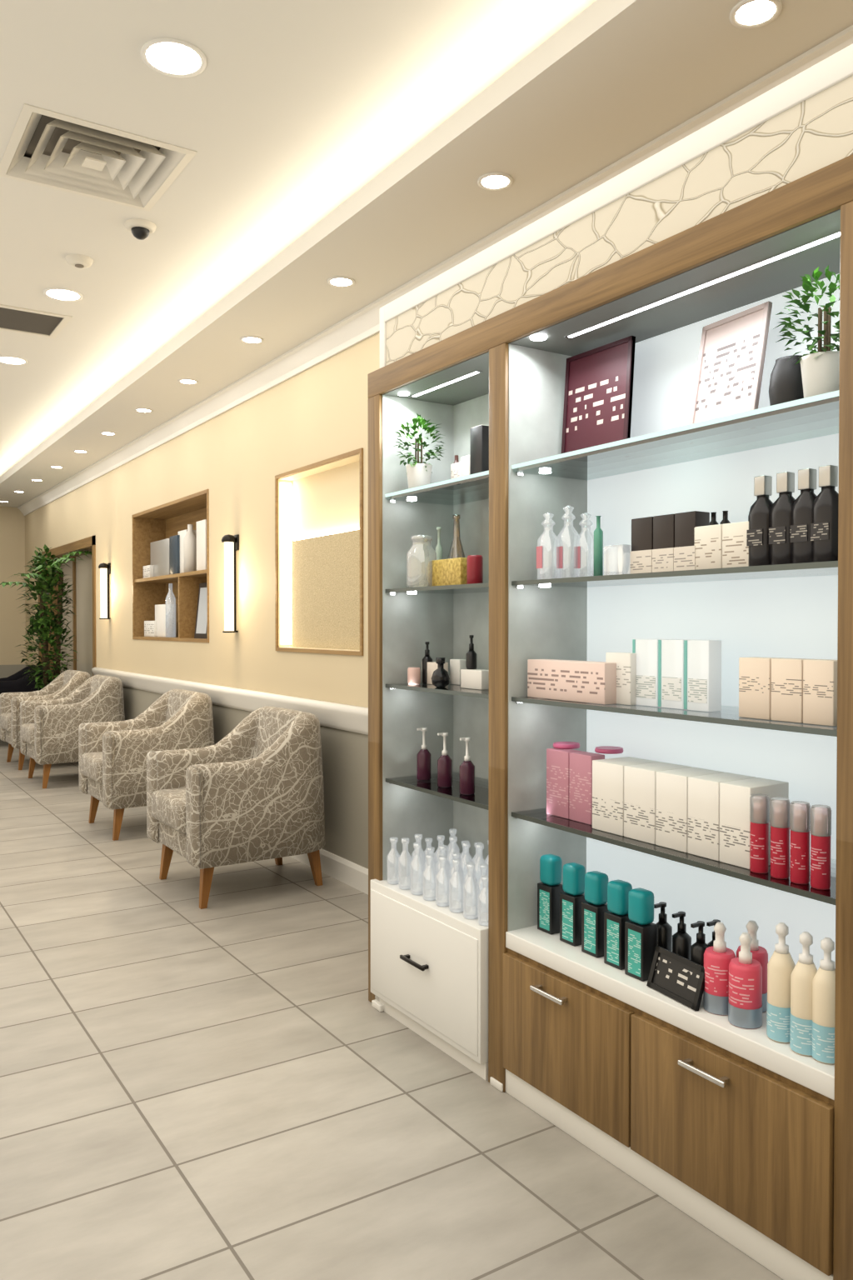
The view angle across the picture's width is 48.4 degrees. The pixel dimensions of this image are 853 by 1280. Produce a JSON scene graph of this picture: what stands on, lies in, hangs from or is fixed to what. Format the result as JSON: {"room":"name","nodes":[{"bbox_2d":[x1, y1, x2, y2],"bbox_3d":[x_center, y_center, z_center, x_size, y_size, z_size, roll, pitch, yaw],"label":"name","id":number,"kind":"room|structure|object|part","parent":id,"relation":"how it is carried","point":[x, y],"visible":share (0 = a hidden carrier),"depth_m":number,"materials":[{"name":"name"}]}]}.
{"room":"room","nodes":[
{"label":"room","id":0,"kind":"room"},
{"bbox_2d":[0,506,25,678],"bbox_3d":[-6.822,-0.375,11.065,3.950,3.000,0.300,-1,1,-33],"label":"wall","id":1,"kind":"structure","parent":0,"point":[12,625],"depth_m":11.92,"materials":[{"name":"paint"}]},
{"bbox_2d":[25,331,379,869],"bbox_3d":[-1.100,-0.297,6.160,0.360,3.000,14.750,-1,1,-33],"label":"wall","id":2,"kind":"structure","parent":0,"point":[319,413],"depth_m":5.50,"materials":[{"name":"paint"}]},
{"bbox_2d":[37,535,96,678],"bbox_3d":[-3.730,0.063,10.236,0.362,2.150,2.700,-1,1,-33],"label":"door frame","id":3,"kind":"structure","parent":2,"relation":"attached to","point":[82,577],"depth_m":10.39,"materials":[{"name":"brown wood"}]},
{"bbox_2d":[98,562,110,619],"bbox_3d":[-2.905,-0.441,8.546,0.101,0.508,0.092,-1,1,-33],"label":"sconce","id":4,"kind":"object","parent":2,"relation":"attached to","point":[105,569],"visible":1,"depth_m":8.53,"materials":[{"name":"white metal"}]},
{"bbox_2d":[131,489,209,642],"bbox_3d":[-1.848,-0.515,7.263,0.296,1.040,1.820,-1,1,-33],"label":"niche shelf","id":5,"kind":"object","parent":2,"relation":"attached to","point":[165,521],"visible":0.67,"depth_m":7.70,"materials":[{"name":"brown wood"}]},
{"bbox_2d":[143,519,207,638],"bbox_3d":[-1.903,-0.437,7.300,0.150,0.839,1.539,-1,1,-33],"label":"products","id":6,"kind":"object","parent":5,"relation":"in","point":[185,552],"visible":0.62,"depth_m":7.20,"materials":[{"name":"grey plastic"}]},
{"bbox_2d":[91,667,368,734],"bbox_3d":[-1.417,0.365,6.306,0.045,0.130,6.380,-1,1,-33],"label":"trim","id":7,"kind":"structure","parent":2,"relation":"attached to","point":[334,715],"depth_m":5.73,"materials":[{"name":"white"}]},
{"bbox_2d":[221,534,239,632],"bbox_3d":[-1.240,-0.355,5.968,0.101,0.618,0.092,-1,1,-33],"label":"sconce","id":8,"kind":"object","parent":2,"relation":"attached to","point":[231,542],"visible":1,"depth_m":5.95,"materials":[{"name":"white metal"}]},
{"bbox_2d":[289,849,368,894],"bbox_3d":[-2.382,1.119,7.837,0.018,0.115,9.980,-1,1,-33],"label":"baseboard","id":9,"kind":"structure","parent":2,"relation":"attached to","point":[356,876],"depth_m":4.79,"materials":[{"name":"white"}]},
{"bbox_2d":[17,25,852,515],"bbox_3d":[-1.198,-1.524,5.899,0.085,0.100,14.450,-1,1,-33],"label":"crown molding","id":10,"kind":"structure","parent":2,"relation":"attached to","point":[364,323],"depth_m":4.54,"materials":[{"name":"white paint"}]},
{"bbox_2d":[0,0,596,476],"bbox_3d":[-2.800,-1.847,4.859,4.600,0.140,15.050,-1,1,-33],"label":"ceiling","id":11,"kind":"structure","parent":0,"point":[295,107],"depth_m":3.21,"materials":[{"name":"white paint"}]},
{"bbox_2d":[0,355,27,364],"bbox_3d":[-2.651,-1.793,6.079,0.170,0.006,0.209,-1,1,-33],"label":"recessed light","id":12,"kind":"object","parent":11,"relation":"in","point":[11,360],"depth_m":6.08,"materials":[{"name":"white"}]},
{"bbox_2d":[0,304,72,338],"bbox_3d":[-2.395,-1.812,5.210,0.760,0.071,0.460,-1,1,-33],"label":"ceiling vent","id":13,"kind":"object","parent":11,"relation":"in","point":[14,319],"visible":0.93,"depth_m":5.32,"materials":[{"name":"beige metal"}]},
{"bbox_2d":[43,287,83,301],"bbox_3d":[-1.865,-1.774,4.864,0.192,0.006,0.205,-1,1,-33],"label":"recessed light","id":14,"kind":"object","parent":11,"relation":"in","point":[56,293],"depth_m":4.87,"materials":[{"name":"white plastic"}]},
{"bbox_2d":[65,254,93,268],"bbox_3d":[-1.614,-1.753,4.407,0.124,0.034,0.124,-1,1,-33],"label":"smoke detector","id":15,"kind":"object","parent":11,"relation":"attached to","point":[79,261],"visible":1,"depth_m":4.38,"materials":[{"name":"beige plastic"}]},
{"bbox_2d":[0,103,197,211],"bbox_3d":[-1.225,-1.790,3.490,0.580,0.081,0.580,-1,1,-33],"label":"ceiling vent","id":16,"kind":"object","parent":11,"relation":"in","point":[45,147],"visible":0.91,"depth_m":3.51,"materials":[{"name":"beige metal"}]},
{"bbox_2d":[124,218,155,239],"bbox_3d":[-1.217,-1.734,4.032,0.130,0.060,0.130,-1,1,-33],"label":"dome camera","id":17,"kind":"object","parent":11,"relation":"attached to","point":[140,229],"visible":1,"depth_m":4.00,"materials":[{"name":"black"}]},
{"bbox_2d":[140,37,206,77],"bbox_3d":[-0.756,-1.742,2.837,0.193,0.006,0.199,-1,1,-33],"label":"recessed light","id":18,"kind":"object","parent":11,"relation":"in","point":[173,57],"depth_m":2.84,"materials":[{"name":"white plastic"}]},
{"bbox_2d":[0,739,783,1279],"bbox_3d":[-2.755,1.244,5.116,4.300,0.050,14.750,-1,1,-33],"label":"floor","id":19,"kind":"structure","parent":0,"point":[218,1091],"depth_m":2.52,"materials":[{"name":"tile"}]},
{"bbox_2d":[0,665,43,694],"bbox_3d":[-4.560,0.710,10.460,0.765,0.848,0.788,-1,1,-33],"label":"chair","id":20,"kind":"object","parent":19,"relation":"on","point":[15,682],"visible":0.18,"depth_m":10.20,"materials":[{"name":"black fabric"}]},
{"bbox_2d":[0,669,90,769],"bbox_3d":[-3.556,0.725,8.906,0.765,0.868,0.748,-1,1,-33],"label":"armchair","id":21,"kind":"object","parent":19,"relation":"on","point":[68,681],"visible":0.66,"depth_m":8.73,"materials":[{"name":"fabric"}]},
{"bbox_2d":[0,544,92,690],"bbox_3d":[-3.815,0.084,9.524,0.944,2.132,0.884,1,1,30],"label":"plant","id":22,"kind":"object","parent":19,"relation":"on","point":[41,626],"visible":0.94,"depth_m":9.60,"materials":[{"name":"green plant"}]},
{"bbox_2d":[20,675,124,788],"bbox_3d":[-2.957,0.740,7.960,0.765,0.868,0.748,-1,1,-33],"label":"armchair","id":23,"kind":"object","parent":19,"relation":"on","point":[48,728],"visible":0.83,"depth_m":7.68,"materials":[{"name":"fabric"}]},
{"bbox_2d":[78,688,214,840],"bbox_3d":[-1.794,0.769,6.140,0.765,0.868,0.748,-1,1,-33],"label":"armchair","id":24,"kind":"object","parent":19,"relation":"on","point":[112,755],"visible":0.77,"depth_m":5.89,"materials":[{"name":"fabric"}]},
{"bbox_2d":[146,705,324,909],"bbox_3d":[-0.940,0.791,4.763,0.765,0.868,0.748,-1,1,-33],"label":"armchair","id":25,"kind":"object","parent":19,"relation":"on","point":[257,793],"visible":1,"depth_m":4.52,"materials":[{"name":"fabric"}]},
{"bbox_2d":[367,43,852,1279],"bbox_3d":[0.566,0.076,2.617,0.692,2.365,1.920,-1,1,-33],"label":"display cabinet","id":26,"kind":"object","parent":19,"relation":"on","point":[610,442],"visible":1,"depth_m":2.34,"materials":[{"name":"brown wood"}]},
{"bbox_3d":[0.359,-1.001,2.425,0.039,0.205,1.850,-1,1,-33],"label":"decor panel","id":27,"kind":"part","parent":26,"relation":"part of","materials":[{"name":"white"}]},
{"bbox_2d":[0,0,852,507],"bbox_3d":[-1.414,-1.681,5.757,0.600,0.220,14.450,-1,1,-33],"label":"ceiling soffit","id":28,"kind":"structure","parent":0,"point":[621,75],"depth_m":3.12,"materials":[{"name":"white paint"}]},
{"bbox_2d":[240,335,264,344],"bbox_3d":[-0.903,-1.555,4.905,0.122,0.006,0.133,-1,1,-33],"label":"recessed light","id":29,"kind":"object","parent":28,"relation":"attached to","point":[247,339],"depth_m":4.91,"materials":[{"name":"white"}]},
{"bbox_2d":[327,275,354,287],"bbox_3d":[-0.367,-1.542,4.075,0.124,0.006,0.132,-1,1,-33],"label":"recessed light","id":30,"kind":"object","parent":28,"relation":"attached to","point":[338,282],"depth_m":4.08,"materials":[{"name":"white plastic"}]},
{"bbox_2d":[477,172,513,190],"bbox_3d":[0.229,-1.527,3.154,0.126,0.006,0.128,-1,1,-33],"label":"recessed light","id":31,"kind":"object","parent":28,"relation":"attached to","point":[492,181],"depth_m":3.15,"materials":[{"name":"white plastic"}]},
{"bbox_2d":[730,0,782,29],"bbox_3d":[0.792,-1.513,2.283,0.126,0.006,0.122,-1,1,-33],"label":"recessed light","id":32,"kind":"object","parent":28,"relation":"attached to","point":[750,13],"depth_m":2.29,"materials":[{"name":"white"}]}
]}

